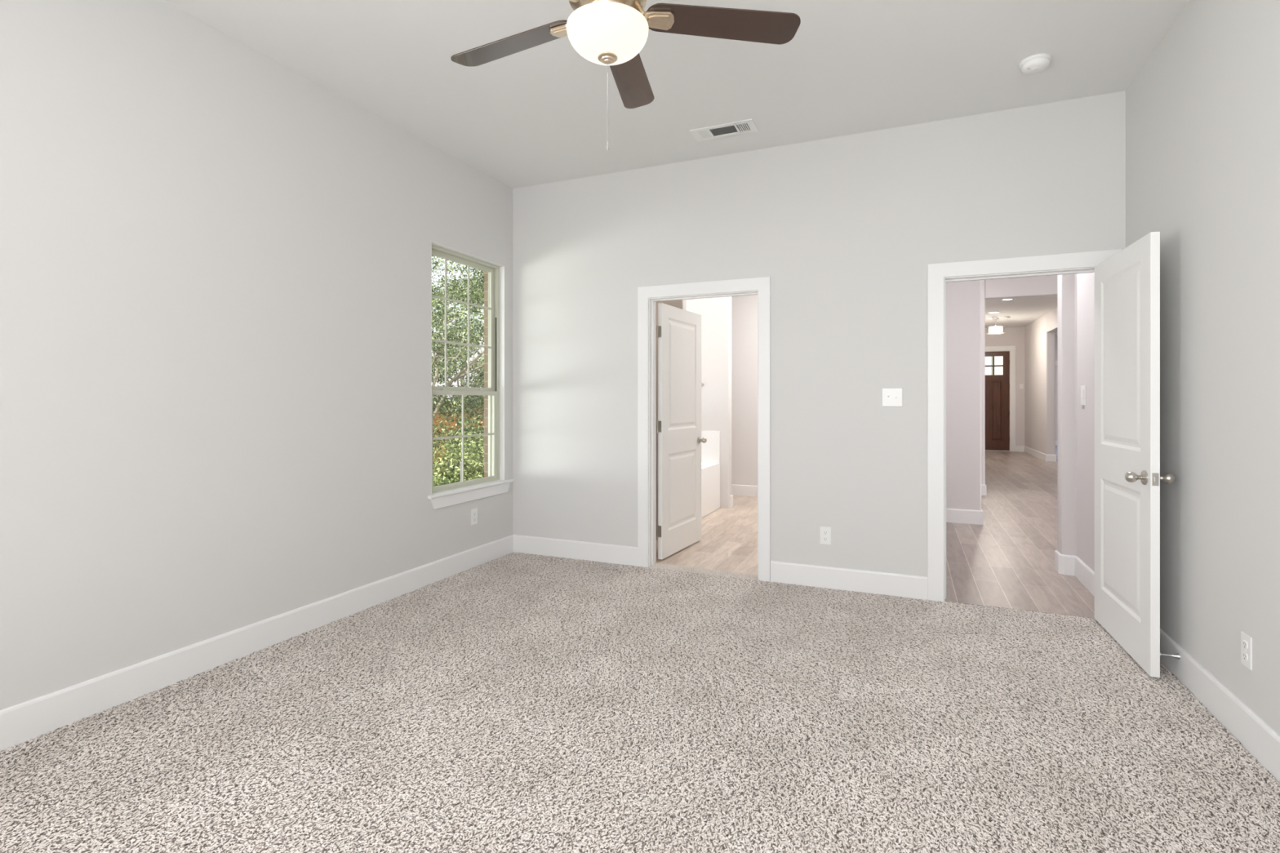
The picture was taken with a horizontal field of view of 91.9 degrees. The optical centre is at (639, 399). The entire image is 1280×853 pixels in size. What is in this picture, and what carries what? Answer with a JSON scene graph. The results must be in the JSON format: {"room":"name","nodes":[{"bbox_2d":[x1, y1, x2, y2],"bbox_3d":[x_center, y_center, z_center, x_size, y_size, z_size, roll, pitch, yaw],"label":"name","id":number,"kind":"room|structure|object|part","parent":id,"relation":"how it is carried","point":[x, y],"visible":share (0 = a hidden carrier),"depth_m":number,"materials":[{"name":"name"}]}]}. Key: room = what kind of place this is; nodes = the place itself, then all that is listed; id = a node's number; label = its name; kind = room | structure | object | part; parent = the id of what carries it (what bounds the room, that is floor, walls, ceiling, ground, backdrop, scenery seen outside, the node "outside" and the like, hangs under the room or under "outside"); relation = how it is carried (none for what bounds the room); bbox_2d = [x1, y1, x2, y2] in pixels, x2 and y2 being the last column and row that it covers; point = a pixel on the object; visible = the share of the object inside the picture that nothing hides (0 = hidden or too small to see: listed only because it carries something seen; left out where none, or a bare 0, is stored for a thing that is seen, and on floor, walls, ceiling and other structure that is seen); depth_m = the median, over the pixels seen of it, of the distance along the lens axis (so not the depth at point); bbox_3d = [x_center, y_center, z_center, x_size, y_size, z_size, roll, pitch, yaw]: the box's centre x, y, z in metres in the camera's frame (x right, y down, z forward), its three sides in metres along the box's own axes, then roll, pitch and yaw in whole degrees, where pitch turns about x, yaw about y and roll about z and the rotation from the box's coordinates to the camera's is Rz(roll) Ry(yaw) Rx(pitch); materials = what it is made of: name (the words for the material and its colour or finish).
{"room":"empty bedroom","nodes":[
{"label":"empty bedroom","id":0,"kind":"room"},
{"bbox_2d":[0,0,512,710],"bbox_3d":[-2.123,-0.170,2.902,0.110,3.210,5.340,0,0,23],"label":"wall","id":1,"kind":"structure","parent":0,"point":[215,260],"depth_m":2.90,"materials":[{"name":"white paint"}]},
{"bbox_2d":[0,534,513,751],"bbox_3d":[-2.064,1.212,2.883,0.014,0.152,5.070,0,0,23],"label":"baseboard","id":2,"kind":"structure","parent":1,"relation":"attached to","point":[21,722],"depth_m":2.92,"materials":[{"name":"white paint"}]},
{"bbox_2d":[427,241,513,509],"bbox_3d":[-1.336,-0.167,4.758,0.192,1.868,0.973,0,0,23],"label":"window","id":3,"kind":"structure","parent":1,"relation":"in","point":[451,494],"depth_m":4.99,"materials":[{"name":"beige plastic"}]},
{"bbox_3d":[-1.367,-0.568,4.746,0.024,1.020,0.793,0,0,23],"label":"sash","id":4,"kind":"part","parent":3,"relation":"part of","materials":[{"name":"beige plastic"}]},
{"bbox_3d":[-1.342,0.292,4.736,0.024,0.721,0.793,0,0,23],"label":"sash","id":5,"kind":"part","parent":3,"relation":"part of","materials":[{"name":"beige plastic"}]},
{"bbox_3d":[-1.287,0.675,4.737,0.088,0.024,0.973,0,0,23],"label":"sill","id":6,"kind":"part","parent":3,"relation":"part of","materials":[{"name":"white paint"}]},
{"bbox_2d":[471,508,477,525],"bbox_3d":[-1.269,0.897,4.742,0.009,0.120,0.074,0,0,23],"label":"wall outlet","id":7,"kind":"object","parent":1,"relation":"attached to","point":[473,512],"visible":1,"depth_m":4.74,"materials":[{"name":"white plastic"}]},
{"bbox_2d":[484,271,488,477],"bbox_3d":[-2.220,-0.025,2.912,0.073,3.800,5.400,0,0,23],"label":"wall","id":8,"kind":"structure","parent":0,"point":[486,273],"depth_m":5.15,"materials":[{"name":"brick"}]},
{"bbox_2d":[0,445,1279,852],"bbox_3d":[5.355,1.353,8.421,9.600,0.166,21.300,0,0,23],"label":"floor","id":9,"kind":"structure","parent":0,"point":[1196,699],"depth_m":4.03,"materials":[{"name":"beige wood"}]},
{"bbox_2d":[0,551,1279,852],"bbox_3d":[0.090,1.279,2.593,4.177,0.008,4.166,0,0,23],"label":"carpet","id":10,"kind":"object","parent":9,"relation":"on","point":[603,596],"visible":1,"depth_m":2.32,"materials":[{"name":"beige carpet"}]},
{"bbox_2d":[701,462,719,518],"bbox_3d":[0.292,1.013,6.779,0.779,0.525,1.504,0,0,23],"label":"bathtub","id":11,"kind":"object","parent":9,"relation":"on","point":[710,472],"visible":0.07,"depth_m":6.96,"materials":[{"name":"white ceramic"}]},
{"bbox_2d":[701,431,719,462],"bbox_3d":[0.286,0.563,6.781,0.782,0.375,1.511,0,0,23],"label":"tile surround","id":12,"kind":"object","parent":11,"relation":"on","point":[710,450],"visible":0.17,"depth_m":7.35,"materials":[{"name":"white tile"}]},
{"bbox_2d":[656,299,686,524],"bbox_3d":[0.015,-0.170,6.011,0.885,3.210,0.120,0,0,23],"label":"wall","id":13,"kind":"structure","parent":0,"point":[681,304],"depth_m":5.88,"materials":[{"name":"white paint"}]},
{"bbox_2d":[161,0,1190,335],"bbox_3d":[5.337,-1.849,8.428,9.640,0.150,21.500,0,0,23],"label":"ceiling","id":14,"kind":"structure","parent":0,"point":[536,115],"depth_m":3.33,"materials":[{"name":"white paint"}]},
{"bbox_2d":[450,0,800,151],"bbox_3d":[-0.140,-1.302,2.099,1.248,0.945,1.279,0,0,23],"label":"ceiling fan","id":15,"kind":"object","parent":14,"relation":"hanging from","point":[613,33],"visible":1,"depth_m":2.10,"materials":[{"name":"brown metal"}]},
{"bbox_3d":[-0.458,-1.292,2.254,0.540,0.034,0.134,0,0,28],"label":"blade","id":16,"kind":"part","parent":15,"relation":"part of","materials":[{"name":"brown wood"}]},
{"bbox_3d":[-0.108,-0.980,2.071,0.006,0.300,0.006,0,0,23],"label":"pull chain","id":17,"kind":"part","parent":15,"relation":"part of","materials":[{"name":"silver metal"}]},
{"bbox_3d":[-0.108,-1.194,2.071,0.274,0.104,0.274,0,0,23],"label":"lamp shade","id":18,"kind":"part","parent":15,"relation":"part of","materials":[{"name":"white glass"}]},
{"bbox_3d":[-0.042,-1.292,2.460,0.134,0.034,0.540,0,0,10],"label":"blade","id":19,"kind":"part","parent":15,"relation":"part of","materials":[{"name":"brown wood"}]},
{"bbox_3d":[0.283,-1.292,2.128,0.540,0.034,0.134,0,0,-8],"label":"blade","id":20,"kind":"part","parent":15,"relation":"part of","materials":[{"name":"brown wood"}]},
{"bbox_2d":[689,119,758,141],"bbox_3d":[0.553,-1.770,4.077,0.418,0.008,0.188,0,0,23],"label":"ceiling vent","id":21,"kind":"object","parent":14,"relation":"in","point":[747,126],"visible":1,"depth_m":4.07,"materials":[{"name":"white plastic"}]},
{"bbox_2d":[986,317,1004,333],"bbox_3d":[7.772,-1.611,13.532,0.352,0.326,0.352,0,0,23],"label":"drum light","id":22,"kind":"object","parent":14,"relation":"attached to","point":[998,330],"visible":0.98,"depth_m":13.45,"materials":[{"name":"white glass"}]},
{"bbox_2d":[988,326,1002,333],"bbox_3d":[7.772,-1.522,13.532,0.260,0.130,0.260,0,0,23],"label":"diffuser","id":23,"kind":"object","parent":22,"relation":"attached to","point":[992,329],"depth_m":13.43,"materials":[{"name":"white glass"}]},
{"bbox_2d":[1019,53,1051,74],"bbox_3d":[2.071,-1.748,3.246,0.142,0.053,0.142,0,0,23],"label":"smoke detector","id":24,"kind":"object","parent":14,"relation":"attached to","point":[1035,64],"visible":1,"depth_m":3.21,"materials":[{"name":"white plastic"}]},
{"bbox_2d":[686,296,731,508],"bbox_3d":[0.662,-0.170,7.507,0.895,3.210,0.120,0,0,23],"label":"wall","id":25,"kind":"structure","parent":0,"point":[715,313],"depth_m":7.34,"materials":[{"name":"white paint"}]},
{"bbox_2d":[729,494,733,508],"bbox_3d":[1.081,1.212,7.330,0.014,0.152,0.115,0,0,23],"label":"baseboard","id":26,"kind":"structure","parent":25,"relation":"attached to","point":[731,495],"depth_m":7.32,"materials":[{"name":"white paint"}]},
{"bbox_2d":[731,294,757,485],"bbox_3d":[1.763,-0.170,8.139,2.420,3.210,0.150,0,0,23],"label":"wall","id":27,"kind":"structure","parent":0,"point":[744,308],"depth_m":8.22,"materials":[{"name":"white paint"}]},
{"bbox_2d":[731,484,757,497],"bbox_3d":[1.675,1.212,8.088,2.300,0.152,0.014,0,0,23],"label":"baseboard","id":28,"kind":"structure","parent":27,"relation":"attached to","point":[736,490],"depth_m":8.20,"materials":[{"name":"white paint"}]},
{"bbox_2d":[512,90,1125,577],"bbox_3d":[0.886,-0.170,4.446,4.201,3.210,0.130,0,0,23],"label":"wall","id":29,"kind":"structure","parent":0,"point":[846,231],"depth_m":4.25,"materials":[{"name":"white paint"}]},
{"bbox_2d":[513,534,637,566],"bbox_3d":[-0.537,1.212,4.979,1.138,0.152,0.014,0,0,23],"label":"baseboard","id":30,"kind":"structure","parent":29,"relation":"attached to","point":[589,551],"depth_m":4.96,"materials":[{"name":"white paint"}]},
{"bbox_2d":[656,302,706,559],"bbox_3d":[0.347,0.251,5.246,0.183,2.026,0.829,0,0,28],"label":"door","id":31,"kind":"structure","parent":29,"relation":"in","point":[678,331],"depth_m":5.16,"materials":[{"name":"white paint"}]},
{"bbox_3d":[0.564,0.363,5.525,0.062,0.051,0.051,0,0,28],"label":"knob","id":32,"kind":"part","parent":31,"relation":"part of","materials":[{"name":"silver metal"}]},
{"bbox_2d":[637,276,770,582],"bbox_3d":[0.479,0.216,4.620,1.013,2.159,0.164,0,0,23],"label":"door frame","id":33,"kind":"structure","parent":29,"relation":"attached to","point":[647,296],"depth_m":4.63,"materials":[{"name":"white paint"}]},
{"bbox_2d":[819,526,831,544],"bbox_3d":[1.262,0.925,4.210,0.074,0.120,0.009,0,0,23],"label":"wall outlet","id":34,"kind":"object","parent":29,"relation":"attached to","point":[824,531],"visible":1,"depth_m":4.21,"materials":[{"name":"white plastic"}]},
{"bbox_2d":[770,560,927,600],"bbox_3d":[1.379,1.212,4.157,1.001,0.152,0.014,0,0,23],"label":"baseboard","id":35,"kind":"structure","parent":29,"relation":"attached to","point":[902,585],"depth_m":4.14,"materials":[{"name":"white paint"}]},
{"bbox_2d":[882,387,902,406],"bbox_3d":[1.646,-0.015,4.040,0.123,0.120,0.018,0,0,23],"label":"light switch","id":36,"kind":"object","parent":29,"relation":"attached to","point":[891,397],"visible":1,"depth_m":4.04,"materials":[{"name":"white plastic"}]},
{"bbox_2d":[927,248,1121,602],"bbox_3d":[2.331,0.216,3.825,1.011,2.159,0.164,0,0,23],"label":"door frame","id":37,"kind":"structure","parent":29,"relation":"attached to","point":[938,274],"depth_m":3.93,"materials":[{"name":"white paint"}]},
{"bbox_2d":[1094,231,1175,677],"bbox_3d":[2.494,0.251,3.196,0.187,2.026,0.838,0,0,22],"label":"door","id":38,"kind":"structure","parent":29,"relation":"in","point":[1127,477],"depth_m":3.09,"materials":[{"name":"white paint"}]},
{"bbox_3d":[2.309,0.363,2.898,0.064,0.052,0.052,0,0,22],"label":"knob","id":39,"kind":"part","parent":38,"relation":"part of","materials":[{"name":"silver metal"}]},
{"bbox_3d":[2.342,0.363,2.814,0.025,0.058,0.002,0,0,22],"label":"latch plate","id":40,"kind":"part","parent":38,"relation":"part of","materials":[{"name":"silver metal"}]},
{"bbox_3d":[2.424,0.363,2.853,0.064,0.052,0.052,0,0,22],"label":"knob","id":41,"kind":"part","parent":38,"relation":"part of","materials":[{"name":"silver metal"}]},
{"bbox_2d":[946,280,981,510],"bbox_3d":[2.970,-0.170,6.648,1.214,3.210,0.160,0,0,23],"label":"wall","id":42,"kind":"structure","parent":0,"point":[963,299],"depth_m":6.40,"materials":[{"name":"white paint"}]},
{"bbox_2d":[946,508,983,524],"bbox_3d":[3.028,1.212,6.615,1.108,0.152,0.174,0,0,23],"label":"baseboard","id":43,"kind":"structure","parent":42,"relation":"attached to","point":[953,515],"depth_m":6.38,"materials":[{"name":"white paint"}]},
{"bbox_2d":[985,326,1024,445],"bbox_3d":[8.664,-0.170,15.521,1.980,3.210,0.160,0,0,23],"label":"wall","id":44,"kind":"structure","parent":0,"point":[1012,336],"depth_m":15.18,"materials":[{"name":"white paint"}]},
{"bbox_2d":[985,351,1009,451],"bbox_3d":[8.707,0.033,15.481,0.952,2.494,0.200,0,0,23],"label":"door","id":45,"kind":"structure","parent":44,"relation":"in","point":[997,386],"depth_m":15.38,"materials":[{"name":"brown wood"}]},
{"bbox_3d":[8.873,0.276,15.402,0.270,1.520,0.026,0,0,23],"label":"raised panel","id":46,"kind":"part","parent":45,"relation":"part of","materials":[{"name":"brown wood"}]},
{"bbox_2d":[985,345,1015,451],"bbox_3d":[8.680,-0.020,15.416,1.168,2.599,0.020,0,0,23],"label":"door frame","id":47,"kind":"structure","parent":44,"relation":"attached to","point":[1011,348],"depth_m":15.21,"materials":[{"name":"white paint"}]},
{"bbox_2d":[1015,445,1024,452],"bbox_3d":[9.303,1.212,15.152,0.193,0.152,0.014,0,0,23],"label":"baseboard","id":48,"kind":"structure","parent":44,"relation":"attached to","point":[1018,448],"depth_m":15.15,"materials":[{"name":"white paint"}]},
{"bbox_2d":[1019,383,1023,388],"bbox_3d":[9.329,-0.325,15.143,0.080,0.120,0.010,0,0,23],"label":"light switch","id":49,"kind":"object","parent":44,"relation":"attached to","point":[1021,385],"visible":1,"depth_m":15.14,"materials":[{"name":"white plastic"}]},
{"bbox_2d":[981,275,1057,484],"bbox_3d":[5.115,-0.170,8.115,9.400,3.210,0.150,0,0,23],"label":"wall","id":50,"kind":"structure","parent":0,"point":[1040,286],"depth_m":8.19,"materials":[{"name":"white paint"}]},
{"bbox_2d":[981,484,986,495],"bbox_3d":[3.269,1.212,8.900,2.987,0.152,0.164,0,0,23],"label":"baseboard","id":51,"kind":"structure","parent":50,"relation":"attached to","point":[983,486],"depth_m":8.25,"materials":[{"name":"white paint"}]},
{"bbox_2d":[1024,306,1057,454],"bbox_3d":[7.881,-0.170,11.390,0.160,3.210,8.050,0,0,23],"label":"wall","id":52,"kind":"structure","parent":0,"point":[1040,334],"depth_m":13.28,"materials":[{"name":"white paint"}]},
{"bbox_2d":[1024,445,1056,462],"bbox_3d":[8.967,1.212,13.920,0.188,0.152,2.544,0,0,23],"label":"baseboard","id":53,"kind":"structure","parent":52,"relation":"attached to","point":[1052,458],"depth_m":13.21,"materials":[{"name":"white paint"}]},
{"bbox_2d":[1055,335,1057,440],"bbox_3d":[11.730,-0.170,15.756,3.470,3.210,2.690,0,0,23],"label":"wall","id":54,"kind":"structure","parent":0,"point":[1055,335],"depth_m":17.14,"materials":[{"name":"white paint"}]},
{"bbox_2d":[1057,272,1094,572],"bbox_3d":[3.056,-0.170,4.146,0.255,3.210,1.030,0,0,23],"label":"wall","id":55,"kind":"structure","parent":0,"point":[1075,292],"depth_m":4.50,"materials":[{"name":"white paint"}]},
{"bbox_2d":[1054,550,1094,596],"bbox_3d":[2.976,1.212,4.180,0.108,0.152,1.030,0,0,23],"label":"baseboard","id":56,"kind":"structure","parent":55,"relation":"attached to","point":[1068,565],"depth_m":4.46,"materials":[{"name":"white paint"}]},
{"bbox_2d":[1080,386,1085,408],"bbox_3d":[3.091,-0.015,4.321,0.008,0.160,0.124,0,0,23],"label":"wall control","id":57,"kind":"object","parent":55,"relation":"attached to","point":[1082,388],"visible":1,"depth_m":4.31,"materials":[{"name":"white plastic"}]},
{"bbox_2d":[1125,0,1279,735],"bbox_3d":[1.853,-0.170,1.196,0.140,3.210,5.340,0,0,23],"label":"wall","id":58,"kind":"structure","parent":0,"point":[1202,111],"depth_m":2.50,"materials":[{"name":"white paint"}]},
{"bbox_2d":[1160,652,1179,659],"bbox_3d":[2.426,1.175,2.847,0.083,0.028,0.028,0,0,23],"label":"door stop","id":59,"kind":"object","parent":58,"relation":"attached to","point":[1174,655],"visible":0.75,"depth_m":2.84,"materials":[{"name":"silver metal"}]},
{"bbox_2d":[1160,628,1279,782],"bbox_3d":[1.784,1.212,1.231,0.014,0.152,5.070,0,0,23],"label":"baseboard","id":60,"kind":"structure","parent":58,"relation":"attached to","point":[1257,737],"depth_m":2.42,"materials":[{"name":"white paint"}]},
{"bbox_2d":[1240,631,1252,670],"bbox_3d":[2.241,0.928,2.290,0.009,0.120,0.074,0,0,23],"label":"wall outlet","id":61,"kind":"object","parent":58,"relation":"attached to","point":[1246,640],"visible":1,"depth_m":2.28,"materials":[{"name":"white plastic"}]},
{"bbox_2d":[1242,640,1248,648],"bbox_3d":[2.239,0.907,2.291,0.004,0.027,0.034,0,0,23],"label":"socket","id":62,"kind":"object","parent":61,"relation":"attached to","point":[1245,642],"depth_m":2.29,"materials":[{"name":"grey plastic"}]},
{"bbox_2d":[1242,651,1248,661],"bbox_3d":[2.239,0.950,2.291,0.004,0.027,0.034,0,0,23],"label":"socket","id":63,"kind":"object","parent":61,"relation":"attached to","point":[1245,654],"depth_m":2.29,"materials":[{"name":"grey plastic"}]},
{"label":"outside","id":64,"kind":"structure","parent":0,"visible":0},
{"bbox_3d":[-4.327,2.175,12.739,62.000,1.400,70.000,0,0,23],"label":"ground","id":65,"kind":"structure","parent":64,"visible":0},
{"bbox_2d":[432,470,439,486],"bbox_3d":[-3.158,1.133,7.265,1.344,1.292,1.439,0,0,23],"label":"shrub","id":66,"kind":"object","parent":65,"relation":"on","point":[437,484],"visible":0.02,"depth_m":7.50,"materials":[{"name":"green plant"}]},
{"bbox_2d":[431,255,484,459],"bbox_3d":[-3.306,-0.760,12.164,3.982,5.180,3.422,0,0,-43],"label":"shade tree","id":67,"kind":"object","parent":65,"relation":"on","point":[437,400],"visible":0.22,"depth_m":11.86,"materials":[{"name":"green plant"}]},
{"bbox_2d":[431,271,484,406],"bbox_3d":[-6.043,-1.072,20.634,5.285,7.302,6.027,0,0,-26],"label":"shade tree","id":68,"kind":"object","parent":65,"relation":"on","point":[462,298],"visible":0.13,"depth_m":20.46,"materials":[{"name":"green plant"}]},
{"bbox_2d":[431,328,484,406],"bbox_3d":[-11.410,-0.275,26.661,9.200,6.300,19.000,0,0,23],"label":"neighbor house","id":69,"kind":"structure","parent":65,"relation":"on","point":[482,348],"depth_m":27.41,"materials":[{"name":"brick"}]},
{"bbox_2d":[432,429,484,486],"bbox_3d":[-2.476,1.089,8.702,1.232,1.380,1.420,0,0,20],"label":"shrub","id":70,"kind":"object","parent":65,"relation":"on","point":[453,473],"visible":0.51,"depth_m":8.37,"materials":[{"name":"green plant"}]},
{"bbox_2d":[432,405,484,475],"bbox_3d":[-4.571,0.986,15.238,0.080,1.640,2.400,0,0,23],"label":"fence panel","id":71,"kind":"object","parent":65,"relation":"on","point":[453,424],"visible":0.05,"depth_m":14.94,"materials":[{"name":"brown wood"}]},
{"bbox_2d":[459,462,462,481],"bbox_3d":[-2.200,1.270,7.604,0.026,1.012,0.026,0,0,-44],"label":"stake","id":72,"kind":"object","parent":65,"relation":"on","point":[460,463],"visible":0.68,"depth_m":7.60,"materials":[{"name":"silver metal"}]},
{"bbox_2d":[991,355,1003,374],"bbox_3d":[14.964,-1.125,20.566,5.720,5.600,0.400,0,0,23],"label":"window","id":73,"kind":"structure","parent":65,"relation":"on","point":[998,360],"depth_m":21.45,"materials":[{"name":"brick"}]}
]}

